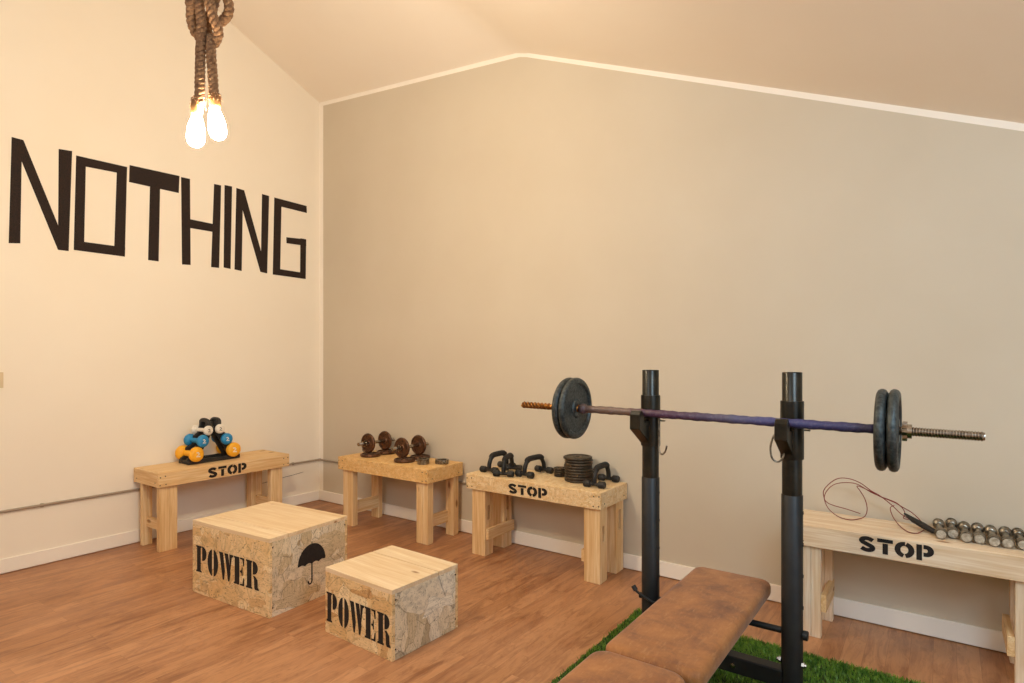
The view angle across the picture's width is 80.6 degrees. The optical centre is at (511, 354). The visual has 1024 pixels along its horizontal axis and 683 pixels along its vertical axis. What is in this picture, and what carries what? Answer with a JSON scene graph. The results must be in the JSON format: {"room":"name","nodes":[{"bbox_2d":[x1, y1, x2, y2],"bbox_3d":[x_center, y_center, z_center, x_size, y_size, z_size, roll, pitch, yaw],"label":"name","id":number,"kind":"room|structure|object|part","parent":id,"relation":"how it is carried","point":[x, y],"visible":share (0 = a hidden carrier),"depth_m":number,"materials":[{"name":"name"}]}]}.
{"room":"gym","nodes":[
{"label":"gym","id":0,"kind":"room"},
{"bbox_2d":[0,0,319,573],"bbox_3d":[-3.945,-1.310,2.995,0.150,5.420,7.000,0,0,36],"label":"wall","id":1,"kind":"structure","parent":0,"point":[108,363],"depth_m":4.49,"materials":[{"name":"beige paint"}]},
{"bbox_2d":[0,372,2,387],"bbox_3d":[-3.263,0.165,3.810,0.012,0.100,0.080,0,0,36],"label":"light switch","id":2,"kind":"object","parent":1,"relation":"attached to","point":[1,373],"visible":1,"depth_m":3.83,"materials":[{"name":"beige plastic"}]},
{"bbox_2d":[9,137,306,278],"bbox_3d":[-2.579,-1.060,4.775,0.004,0.707,2.229,0,0,36],"label":"lettering","id":3,"kind":"object","parent":1,"relation":"attached to","point":[156,180],"depth_m":4.55},
{"bbox_2d":[0,490,318,573],"bbox_3d":[-3.884,1.349,2.942,0.012,0.091,6.986,0,0,36],"label":"baseboard","id":4,"kind":"structure","parent":1,"relation":"attached to","point":[36,558],"depth_m":4.24,"materials":[{"name":"white paint"}]},
{"bbox_2d":[0,458,465,512],"bbox_3d":[-2.898,1.006,2.397,2.250,0.034,6.845,0,0,36],"label":"conduit","id":5,"kind":"object","parent":1,"relation":"attached to","point":[292,463],"visible":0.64,"depth_m":4.22,"materials":[{"name":"beige"}]},
{"bbox_2d":[0,500,1013,682],"bbox_3d":[-0.961,1.450,0.893,7.450,0.100,7.250,0,0,36],"label":"floor","id":6,"kind":"structure","parent":0,"point":[130,613],"depth_m":3.06,"materials":[{"name":"laminate"}]},
{"bbox_2d":[134,450,288,551],"bbox_3d":[-2.330,1.118,4.760,0.386,0.564,1.043,0,0,36],"label":"wooden bench","id":7,"kind":"object","parent":6,"relation":"on","point":[165,477],"visible":0.94,"depth_m":4.44,"materials":[{"name":"brown wood"}]},
{"bbox_3d":[-2.695,1.127,4.444,0.040,0.546,0.067,0,0,36],"label":"leg","id":8,"kind":"part","parent":7,"relation":"part of","materials":[{"name":"brown wood"}]},
{"bbox_3d":[-2.468,1.127,4.316,0.044,0.546,0.122,0,0,36],"label":"leg","id":9,"kind":"part","parent":7,"relation":"part of","materials":[{"name":"brown wood"}]},
{"bbox_2d":[179,417,239,464],"bbox_3d":[-2.367,0.664,4.731,0.151,0.336,0.410,0,0,36],"label":"dumbbell rack","id":10,"kind":"object","parent":7,"relation":"on","point":[203,422],"visible":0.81,"depth_m":4.71,"materials":[{"name":"black plastic"}]},
{"bbox_2d":[175,445,203,461],"bbox_3d":[-2.460,0.758,4.600,0.226,0.112,0.112,0,0,30],"label":"dumbbell","id":11,"kind":"object","parent":10,"relation":"on","point":[195,454],"visible":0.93,"depth_m":4.57,"materials":[{"name":"orange"}]},
{"bbox_2d":[184,434,208,446],"bbox_3d":[-2.430,0.665,4.643,0.206,0.094,0.094,0,0,30],"label":"dumbbell","id":12,"kind":"object","parent":10,"relation":"on","point":[202,440],"visible":0.98,"depth_m":4.61,"materials":[{"name":"blue"}]},
{"bbox_3d":[-2.421,0.816,4.769,0.018,0.032,0.410,0,0,36],"label":"rail","id":13,"kind":"part","parent":10,"relation":"part of","materials":[{"name":"black plastic"}]},
{"bbox_2d":[191,425,212,434],"bbox_3d":[-2.404,0.588,4.678,0.191,0.074,0.074,0,0,30],"label":"dumbbell","id":14,"kind":"object","parent":10,"relation":"on","point":[208,430],"visible":0.99,"depth_m":4.65,"materials":[{"name":"white"}]},
{"bbox_3d":[-2.404,0.672,4.757,0.024,0.303,0.410,0,0,36],"label":"frame","id":15,"kind":"part","parent":10,"relation":"part of","materials":[{"name":"black plastic"}]},
{"bbox_3d":[-2.331,0.672,4.705,0.024,0.303,0.410,0,0,36],"label":"frame","id":16,"kind":"part","parent":10,"relation":"part of","materials":[{"name":"black rubber"}]},
{"bbox_3d":[-2.367,0.529,4.731,0.151,0.065,0.123,0,0,36],"label":"carry handle","id":17,"kind":"part","parent":10,"relation":"part of","materials":[{"name":"black plastic"}]},
{"bbox_3d":[-2.314,0.816,4.692,0.018,0.032,0.410,0,0,36],"label":"rail","id":18,"kind":"part","parent":10,"relation":"part of","materials":[{"name":"black metal"}]},
{"bbox_2d":[215,424,224,433],"bbox_3d":[-2.343,0.584,4.765,0.191,0.074,0.074,0,0,40],"label":"dumbbell","id":19,"kind":"object","parent":10,"relation":"on","point":[219,428],"visible":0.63,"depth_m":4.70,"materials":[{"name":"white"}]},
{"bbox_2d":[211,433,232,444],"bbox_3d":[-2.312,0.668,4.808,0.206,0.090,0.090,0,0,40],"label":"dumbbell","id":20,"kind":"object","parent":10,"relation":"on","point":[226,438],"visible":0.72,"depth_m":4.74,"materials":[{"name":"blue"}]},
{"bbox_2d":[216,442,240,456],"bbox_3d":[-2.281,0.758,4.851,0.226,0.112,0.112,0,0,40],"label":"dumbbell","id":21,"kind":"object","parent":10,"relation":"on","point":[233,449],"visible":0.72,"depth_m":4.78,"materials":[{"name":"orange"}]},
{"bbox_3d":[-2.196,1.127,5.143,0.070,0.546,0.100,0,0,36],"label":"leg","id":22,"kind":"part","parent":7,"relation":"part of","materials":[{"name":"brown wood"}]},
{"bbox_3d":[-1.972,1.127,5.017,0.051,0.546,0.105,0,0,36],"label":"leg","id":23,"kind":"part","parent":7,"relation":"part of","materials":[{"name":"brown wood"}]},
{"bbox_2d":[193,501,346,618],"bbox_3d":[-1.442,1.190,3.607,0.708,0.421,0.546,0,0,32],"label":"box","id":24,"kind":"object","parent":6,"relation":"on","point":[270,559],"visible":0.94,"depth_m":3.40,"materials":[{"name":"osb"},{"name":"pine"},{"name":"black paint"}]},
{"bbox_3d":[-1.580,1.200,3.384,0.706,0.399,0.018,0,0,32],"label":"panel","id":25,"kind":"part","parent":24,"relation":"part of","materials":[{"name":"beige wood"}]},
{"bbox_3d":[-1.149,1.200,3.429,0.018,0.399,0.509,0,0,32],"label":"panel","id":26,"kind":"part","parent":24,"relation":"part of","materials":[{"name":"beige wood"}]},
{"bbox_3d":[-1.304,1.200,3.833,0.706,0.399,0.018,0,0,32],"label":"panel","id":27,"kind":"part","parent":24,"relation":"part of","materials":[{"name":"beige wood"}]},
{"bbox_2d":[325,545,457,661],"bbox_3d":[-0.610,1.237,3.067,0.501,0.326,0.441,0,0,37],"label":"box","id":28,"kind":"object","parent":6,"relation":"on","point":[390,602],"visible":1,"depth_m":2.93,"materials":[{"name":"osb"},{"name":"pine"},{"name":"black paint"}]},
{"bbox_3d":[-0.738,1.248,2.900,0.500,0.304,0.018,0,0,37],"label":"panel","id":29,"kind":"part","parent":28,"relation":"part of","materials":[{"name":"beige wood"}]},
{"bbox_3d":[-0.418,1.248,2.921,0.018,0.304,0.404,0,0,37],"label":"panel","id":30,"kind":"part","parent":28,"relation":"part of","materials":[{"name":"beige wood"}]},
{"bbox_3d":[-0.482,1.248,3.235,0.500,0.304,0.018,0,0,37],"label":"panel","id":31,"kind":"part","parent":28,"relation":"part of","materials":[{"name":"beige wood"}]},
{"bbox_2d":[338,450,462,544],"bbox_3d":[-0.909,1.121,4.838,1.008,0.558,0.400,0,0,36],"label":"wooden bench","id":32,"kind":"object","parent":6,"relation":"on","point":[424,476],"visible":0.95,"depth_m":4.67,"materials":[{"name":"osb"},{"name":"pine"}]},
{"bbox_3d":[-1.327,1.130,4.954,0.120,0.540,0.051,0,0,36],"label":"leg","id":33,"kind":"part","parent":32,"relation":"part of","materials":[{"name":"brown wood"}]},
{"bbox_2d":[360,452,380,457],"bbox_3d":[-1.167,0.829,4.972,0.164,0.025,0.164,0,0,36],"label":"weight plate","id":34,"kind":"object","parent":32,"relation":"on","point":[372,454],"visible":0.99,"depth_m":4.92,"materials":[{"name":"brown metal"}]},
{"bbox_2d":[357,438,394,446],"bbox_3d":[-1.135,0.735,5.055,0.048,0.056,0.380,0,0,38],"label":"dumbbell","id":35,"kind":"object","parent":32,"relation":"on","point":[364,443],"visible":0.77,"depth_m":4.96,"materials":[{"name":"metal"}]},
{"bbox_2d":[361,433,374,452],"bbox_3d":[-1.188,0.735,4.980,0.162,0.162,0.024,0,0,36],"label":"weight plate","id":36,"kind":"object","parent":35,"relation":"attached to","point":[371,441],"visible":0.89,"depth_m":4.96,"materials":[{"name":"brown metal"}]},
{"bbox_2d":[378,431,391,449],"bbox_3d":[-1.081,0.735,5.130,0.162,0.162,0.024,0,0,36],"label":"weight plate","id":37,"kind":"object","parent":35,"relation":"attached to","point":[386,445],"visible":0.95,"depth_m":5.12,"materials":[{"name":"brown metal"}]},
{"bbox_3d":[-1.165,1.130,5.206,0.090,0.540,0.046,0,0,36],"label":"leg","id":38,"kind":"part","parent":32,"relation":"part of","materials":[{"name":"brown wood"}]},
{"bbox_2d":[376,449,394,454],"bbox_3d":[-1.067,0.829,5.112,0.164,0.025,0.164,0,0,36],"label":"weight plate","id":39,"kind":"object","parent":32,"relation":"on","point":[382,452],"visible":0.84,"depth_m":5.06,"materials":[{"name":"brown metal"}]},
{"bbox_2d":[394,457,414,462],"bbox_3d":[-0.842,0.829,4.721,0.164,0.025,0.164,0,0,36],"label":"weight plate","id":40,"kind":"object","parent":32,"relation":"on","point":[406,459],"visible":0.94,"depth_m":4.68,"materials":[{"name":"brown metal"}]},
{"bbox_2d":[391,442,428,451],"bbox_3d":[-0.810,0.735,4.804,0.048,0.056,0.380,0,0,38],"label":"dumbbell","id":41,"kind":"object","parent":32,"relation":"on","point":[398,448],"visible":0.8,"depth_m":4.70,"materials":[{"name":"metal"}]},
{"bbox_2d":[394,437,409,457],"bbox_3d":[-0.863,0.735,4.729,0.162,0.162,0.024,0,0,36],"label":"weight plate","id":42,"kind":"object","parent":41,"relation":"attached to","point":[403,442],"visible":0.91,"depth_m":4.71,"materials":[{"name":"brown metal"}]},
{"bbox_2d":[411,435,425,454],"bbox_3d":[-0.756,0.735,4.879,0.162,0.162,0.024,0,0,36],"label":"weight plate","id":43,"kind":"object","parent":41,"relation":"attached to","point":[419,439],"visible":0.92,"depth_m":4.87,"materials":[{"name":"brown metal"}]},
{"bbox_2d":[410,454,429,459],"bbox_3d":[-0.742,0.829,4.861,0.164,0.025,0.164,0,0,36],"label":"weight plate","id":44,"kind":"object","parent":32,"relation":"on","point":[415,456],"visible":0.66,"depth_m":4.85,"materials":[{"name":"brown metal"}]},
{"bbox_2d":[415,457,428,464],"bbox_3d":[-0.688,0.821,4.627,0.110,0.042,0.092,0,0,16],"label":"barbell collar","id":45,"kind":"object","parent":32,"relation":"on","point":[420,461],"visible":1,"depth_m":4.59,"materials":[{"name":"silver metal"}]},
{"bbox_3d":[-0.646,1.130,4.474,0.115,0.540,0.061,0,0,36],"label":"leg","id":46,"kind":"part","parent":32,"relation":"part of","materials":[{"name":"brown wood"}]},
{"bbox_2d":[435,458,448,464],"bbox_3d":[-0.530,0.827,4.627,0.104,0.030,0.151,0,0,-24],"label":"barbell collar","id":47,"kind":"object","parent":32,"relation":"on","point":[441,461],"visible":1,"depth_m":4.61,"materials":[{"name":"silver metal"}]},
{"bbox_3d":[-0.466,1.130,4.697,0.080,0.540,0.061,0,0,36],"label":"leg","id":48,"kind":"part","parent":32,"relation":"part of","materials":[{"name":"brown wood"}]},
{"bbox_2d":[466,466,626,584],"bbox_3d":[0.214,1.119,4.089,1.055,0.562,0.376,0,0,36],"label":"wooden bench","id":49,"kind":"object","parent":6,"relation":"on","point":[492,523],"visible":0.92,"depth_m":3.89,"materials":[{"name":"osb"},{"name":"pine"},{"name":"black paint"}]},
{"bbox_3d":[-0.207,1.128,4.245,0.115,0.544,0.093,0,0,36],"label":"leg","id":50,"kind":"part","parent":49,"relation":"part of","materials":[{"name":"brown wood"}]},
{"bbox_2d":[479,450,515,472],"bbox_3d":[-0.100,0.768,4.347,0.144,0.139,0.265,0,0,34],"label":"bar","id":51,"kind":"object","parent":49,"relation":"on","point":[492,455],"visible":0.84,"depth_m":4.27,"materials":[{"name":"black rubber"}]},
{"bbox_3d":[-0.100,0.760,4.347,0.030,0.116,0.250,0,0,34],"label":"handle","id":52,"kind":"part","parent":51,"relation":"part of","materials":[{"name":"black paint"}]},
{"bbox_3d":[-0.076,1.128,4.427,0.115,0.544,0.095,0,0,36],"label":"leg","id":53,"kind":"part","parent":49,"relation":"part of","materials":[{"name":"brown wood"}]},
{"bbox_2d":[493,453,521,476],"bbox_3d":[-0.029,0.768,4.225,0.144,0.139,0.265,0,0,16],"label":"bar","id":54,"kind":"object","parent":49,"relation":"on","point":[505,467],"visible":0.96,"depth_m":4.13,"materials":[{"name":"black rubber"}]},
{"bbox_3d":[-0.029,0.760,4.225,0.030,0.116,0.250,0,0,16],"label":"handle","id":55,"kind":"part","parent":54,"relation":"part of","materials":[{"name":"black paint"}]},
{"bbox_2d":[515,454,553,478],"bbox_3d":[0.156,0.768,4.182,0.144,0.139,0.265,0,0,40],"label":"bar","id":56,"kind":"object","parent":49,"relation":"on","point":[538,468],"visible":1,"depth_m":4.14,"materials":[{"name":"black rubber"}]},
{"bbox_3d":[0.156,0.760,4.182,0.030,0.116,0.250,0,0,40],"label":"handle","id":57,"kind":"part","parent":56,"relation":"part of","materials":[{"name":"black paint"}]},
{"bbox_2d":[564,478,591,482],"bbox_3d":[0.442,0.829,3.993,0.188,0.018,0.188,0,0,36],"label":"weight plate","id":58,"kind":"object","parent":49,"relation":"on","point":[565,479],"visible":0.35,"depth_m":3.92,"materials":[{"name":"black metal"}]},
{"bbox_2d":[564,475,591,480],"bbox_3d":[0.441,0.811,3.992,0.190,0.018,0.190,0,0,36],"label":"weight plate","id":59,"kind":"object","parent":58,"relation":"on","point":[565,476],"visible":0.3,"depth_m":3.91,"materials":[{"name":"black metal"}]},
{"bbox_2d":[565,473,592,477],"bbox_3d":[0.443,0.792,3.991,0.186,0.018,0.186,0,0,36],"label":"weight plate","id":60,"kind":"object","parent":59,"relation":"on","point":[566,474],"visible":0.37,"depth_m":3.91,"materials":[{"name":"black metal"}]},
{"bbox_2d":[564,470,592,474],"bbox_3d":[0.442,0.774,3.988,0.190,0.018,0.190,0,0,36],"label":"weight plate","id":61,"kind":"object","parent":60,"relation":"on","point":[565,471],"visible":0.47,"depth_m":3.91,"materials":[{"name":"black metal"}]},
{"bbox_2d":[564,467,592,471],"bbox_3d":[0.440,0.756,3.987,0.188,0.018,0.188,0,0,36],"label":"weight plate","id":62,"kind":"object","parent":61,"relation":"on","point":[566,469],"visible":0.48,"depth_m":3.91,"materials":[{"name":"black metal"}]},
{"bbox_2d":[564,464,591,469],"bbox_3d":[0.437,0.738,3.990,0.188,0.018,0.188,0,0,36],"label":"weight plate","id":63,"kind":"object","parent":62,"relation":"on","point":[565,465],"visible":0.5,"depth_m":3.92,"materials":[{"name":"black metal"}]},
{"bbox_2d":[565,462,592,466],"bbox_3d":[0.441,0.720,3.987,0.186,0.018,0.186,0,0,36],"label":"weight plate","id":64,"kind":"object","parent":63,"relation":"on","point":[566,463],"visible":0.52,"depth_m":3.91,"materials":[{"name":"black metal"}]},
{"bbox_2d":[565,459,592,463],"bbox_3d":[0.442,0.702,3.994,0.187,0.018,0.187,0,0,36],"label":"weight plate","id":65,"kind":"object","parent":64,"relation":"on","point":[591,460],"visible":0.48,"depth_m":3.91,"materials":[{"name":"black metal"}]},
{"bbox_2d":[563,454,591,460],"bbox_3d":[0.436,0.683,3.995,0.192,0.018,0.192,0,0,36],"label":"weight plate","id":66,"kind":"object","parent":65,"relation":"on","point":[573,457],"visible":1,"depth_m":3.96,"materials":[{"name":"black metal"}]},
{"bbox_3d":[0.517,1.128,3.730,0.111,0.544,0.096,0,0,36],"label":"leg","id":67,"kind":"part","parent":49,"relation":"part of","materials":[{"name":"brown wood"}]},
{"bbox_2d":[583,462,619,488],"bbox_3d":[0.576,0.768,3.876,0.144,0.139,0.265,0,0,33],"label":"bar","id":68,"kind":"object","parent":49,"relation":"on","point":[587,483],"visible":1,"depth_m":3.82,"materials":[{"name":"black rubber"}]},
{"bbox_3d":[0.576,0.760,3.876,0.030,0.116,0.250,0,0,33],"label":"handle","id":69,"kind":"part","parent":68,"relation":"part of","materials":[{"name":"black rubber"}]},
{"bbox_3d":[0.650,1.128,3.916,0.111,0.544,0.107,0,0,36],"label":"leg","id":70,"kind":"part","parent":49,"relation":"part of","materials":[{"name":"brown wood"}]},
{"bbox_3d":[0.331,0.830,4.143,0.088,0.014,0.088,0,0,36],"label":"weight plate","id":71,"kind":"object","parent":49,"relation":"on","visible":0},
{"bbox_3d":[0.331,0.815,4.143,0.088,0.014,0.088,0,0,36],"label":"weight plate","id":72,"kind":"object","parent":71,"relation":"on","visible":0},
{"bbox_3d":[0.331,0.800,4.143,0.088,0.014,0.088,0,0,36],"label":"weight plate","id":73,"kind":"object","parent":72,"relation":"on","visible":0},
{"bbox_2d":[553,466,564,470],"bbox_3d":[0.328,0.785,4.145,0.088,0.014,0.088,0,0,36],"label":"weight plate","id":74,"kind":"object","parent":73,"relation":"on","point":[560,468],"visible":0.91,"depth_m":4.12,"materials":[{"name":"black metal"}]},
{"bbox_2d":[551,607,922,682],"bbox_3d":[0.461,1.385,1.401,1.856,0.029,3.353,0,0,36],"label":"mat","id":75,"kind":"object","parent":6,"relation":"on","point":[820,669],"visible":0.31,"depth_m":2.66,"materials":[{"name":"green plant"}]},
{"bbox_2d":[558,370,810,682],"bbox_3d":[0.544,0.732,2.063,0.700,1.325,1.387,0,0,36],"label":"weight bench","id":76,"kind":"object","parent":75,"relation":"on","point":[689,632],"visible":1,"depth_m":2.27,"materials":[{"name":"black paint"}]},
{"bbox_3d":[0.607,1.042,2.578,0.172,0.047,0.028,0,0,25],"label":"lever","id":77,"kind":"part","parent":76,"relation":"part of","materials":[{"name":"black paint"}]},
{"bbox_3d":[0.837,1.062,2.467,0.670,0.024,0.025,0,0,36],"label":"cross rod","id":78,"kind":"part","parent":76,"relation":"part of","materials":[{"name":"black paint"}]},
{"bbox_2d":[521,401,984,440],"bbox_3d":[0.773,0.257,2.426,1.780,0.067,0.072,0,0,36],"label":"barbell","id":79,"kind":"object","parent":76,"relation":"on","point":[906,431],"visible":0.77,"depth_m":2.27,"materials":[{"name":"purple metal"}]},
{"bbox_2d":[552,377,571,437],"bbox_3d":[0.265,0.248,2.790,0.034,0.281,0.281,0,0,36],"label":"weight plate","id":80,"kind":"object","parent":79,"relation":"on","point":[555,401],"visible":0.28,"depth_m":2.69,"materials":[{"name":"grey metal"}]},
{"bbox_2d":[558,378,591,438],"bbox_3d":[0.292,0.248,2.770,0.032,0.281,0.281,1,1,36],"label":"weight plate","id":81,"kind":"object","parent":79,"relation":"on","point":[575,392],"visible":0.92,"depth_m":2.74,"materials":[{"name":"grey metal"}]},
{"bbox_2d":[873,389,888,470],"bbox_3d":[1.270,0.259,2.071,0.034,0.281,0.281,0,0,36],"label":"weight plate","id":82,"kind":"object","parent":79,"relation":"on","point":[881,399],"visible":0.81,"depth_m":1.98,"materials":[{"name":"grey metal"}]},
{"bbox_2d":[886,389,901,471],"bbox_3d":[1.300,0.260,2.050,0.034,0.281,0.281,0,0,36],"label":"weight plate","id":83,"kind":"object","parent":79,"relation":"on","point":[894,404],"visible":0.96,"depth_m":1.96,"materials":[{"name":"grey metal"}]},
{"bbox_3d":[1.106,1.062,2.274,0.018,0.036,0.036,0,0,36],"label":"rod knob","id":84,"kind":"part","parent":76,"relation":"part of","materials":[{"name":"black rubber"}]},
{"bbox_2d":[803,509,1023,682],"bbox_3d":[1.930,1.122,2.847,1.063,0.556,0.336,0,0,36],"label":"wooden bench","id":85,"kind":"object","parent":6,"relation":"on","point":[824,533],"visible":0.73,"depth_m":2.81,"materials":[{"name":"brown wood"}]},
{"bbox_3d":[1.492,1.131,3.013,0.095,0.538,0.046,0,0,36],"label":"leg","id":86,"kind":"part","parent":85,"relation":"part of","materials":[{"name":"brown wood"}]},
{"bbox_3d":[1.653,1.131,3.194,0.085,0.538,0.046,0,0,36],"label":"leg","id":87,"kind":"part","parent":85,"relation":"part of","materials":[{"name":"brown wood"}]},
{"bbox_2d":[823,478,934,533],"bbox_3d":[1.801,0.742,2.982,0.495,0.204,0.155,0,0,36],"label":"rope","id":88,"kind":"object","parent":85,"relation":"on","point":[914,520],"visible":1,"depth_m":3.00,"materials":[{"name":"dark red plastic"},{"name":"black plastic"}]},
{"bbox_3d":[1.831,0.748,3.045,0.459,0.172,0.069,0,0,45],"label":"cord","id":89,"kind":"part","parent":88,"relation":"part of","materials":[{"name":"red plastic"}]},
{"bbox_3d":[1.803,0.742,3.013,0.462,0.204,0.096,0,0,36],"label":"cord","id":90,"kind":"part","parent":88,"relation":"part of","materials":[{"name":"red plastic"}]},
{"bbox_3d":[1.888,0.796,2.917,0.083,0.092,0.176,0,0,-20],"label":"cord","id":91,"kind":"part","parent":88,"relation":"part of","materials":[{"name":"red plastic"}]},
{"bbox_3d":[1.954,0.809,2.886,0.030,0.060,0.168,0,0,-13],"label":"handle","id":92,"kind":"part","parent":88,"relation":"part of","materials":[{"name":"black rubber"}]},
{"bbox_2d":[932,518,947,539],"bbox_3d":[2.012,0.820,2.837,0.047,0.048,0.228,0,0,33],"label":"dumbbell","id":93,"kind":"object","parent":85,"relation":"on","point":[940,532],"visible":1,"depth_m":2.77,"materials":[{"name":"silver metal"}]},
{"bbox_2d":[945,518,958,538],"bbox_3d":[2.076,0.820,2.845,0.047,0.048,0.228,0,0,35],"label":"dumbbell","id":94,"kind":"object","parent":85,"relation":"on","point":[951,523],"visible":0.97,"depth_m":2.77,"materials":[{"name":"silver metal"}]},
{"bbox_2d":[958,521,972,542],"bbox_3d":[2.094,0.820,2.788,0.047,0.048,0.228,0,0,35],"label":"dumbbell","id":95,"kind":"object","parent":85,"relation":"on","point":[966,536],"visible":1,"depth_m":2.72,"materials":[{"name":"silver metal"}]},
{"bbox_2d":[971,522,985,543],"bbox_3d":[2.139,0.820,2.766,0.047,0.048,0.228,0,0,36],"label":"dumbbell","id":96,"kind":"object","parent":85,"relation":"on","point":[979,537],"visible":1,"depth_m":2.70,"materials":[{"name":"silver metal"}]},
{"bbox_2d":[984,525,1000,546],"bbox_3d":[2.172,0.820,2.728,0.047,0.048,0.228,0,0,35],"label":"dumbbell","id":97,"kind":"object","parent":85,"relation":"on","point":[993,539],"visible":1,"depth_m":2.67,"materials":[{"name":"silver metal"}]},
{"bbox_2d":[998,526,1014,548],"bbox_3d":[2.216,0.820,2.704,0.047,0.048,0.228,0,0,37],"label":"dumbbell","id":98,"kind":"object","parent":85,"relation":"on","point":[1005,532],"visible":1,"depth_m":2.64,"materials":[{"name":"silver metal"}]},
{"bbox_3d":[2.307,1.131,2.727,0.088,0.538,0.046,0,0,36],"label":"leg","id":99,"kind":"part","parent":85,"relation":"part of","materials":[{"name":"brown wood"}]},
{"bbox_2d":[1011,527,1023,549],"bbox_3d":[2.260,0.820,2.681,0.047,0.048,0.228,0,0,35],"label":"dumbbell","id":100,"kind":"object","parent":85,"relation":"on","point":[1017,533],"visible":1,"depth_m":2.69,"materials":[{"name":"silver metal"}]},
{"bbox_3d":[2.179,1.131,2.522,0.118,0.538,0.046,0,0,36],"label":"leg","id":101,"kind":"part","parent":85,"relation":"part of","materials":[{"name":"brown wood"}]},
{"bbox_2d":[218,0,1023,123],"bbox_3d":[-0.987,-2.164,0.882,7.320,3.912,7.200,0,0,36],"label":"ceiling","id":102,"kind":"structure","parent":0,"point":[962,57],"depth_m":3.32,"materials":[{"name":"paint"}]},
{"bbox_2d":[185,0,234,147],"bbox_3d":[-1.160,-1.759,2.295,0.163,1.943,0.161,0,0,36],"label":"pendant lamp","id":103,"kind":"object","parent":102,"relation":"hanging from","point":[201,23],"visible":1,"depth_m":2.28,"materials":[{"name":"fabric"}]},
{"bbox_3d":[-1.201,-0.850,2.294,0.064,0.125,0.064,3,0,0],"label":"light bulb","id":104,"kind":"part","parent":103,"relation":"part of","materials":[{"name":"white glass"}]},
{"bbox_2d":[190,99,202,114],"bbox_3d":[-1.198,-0.937,2.294,0.042,0.052,0.042,3,0,0],"label":"socket","id":105,"kind":"object","parent":103,"relation":"attached to","point":[196,105],"depth_m":2.28,"materials":[{"name":"gold metal"}]},
{"bbox_2d":[208,92,220,108],"bbox_3d":[-1.137,-0.968,2.306,0.042,0.052,0.042,-9,0,0],"label":"socket","id":106,"kind":"object","parent":103,"relation":"attached to","point":[214,98],"depth_m":2.29,"materials":[{"name":"gold metal"}]},
{"bbox_3d":[-1.129,-0.881,2.306,0.064,0.125,0.064,-9,0,0],"label":"light bulb","id":107,"kind":"part","parent":103,"relation":"part of","materials":[{"name":"white glass"}]},
{"bbox_2d":[320,53,1023,651],"bbox_3d":[1.123,-0.508,3.768,7.200,3.816,0.150,0,0,36],"label":"wall","id":108,"kind":"structure","parent":0,"point":[495,233],"depth_m":3.70,"materials":[{"name":"beige paint"}]},
{"bbox_2d":[319,490,1006,652],"bbox_3d":[1.075,1.349,3.701,7.200,0.093,0.014,0,0,36],"label":"baseboard","id":109,"kind":"structure","parent":108,"relation":"attached to","point":[982,637],"depth_m":3.19,"materials":[{"name":"white paint"}]}
]}

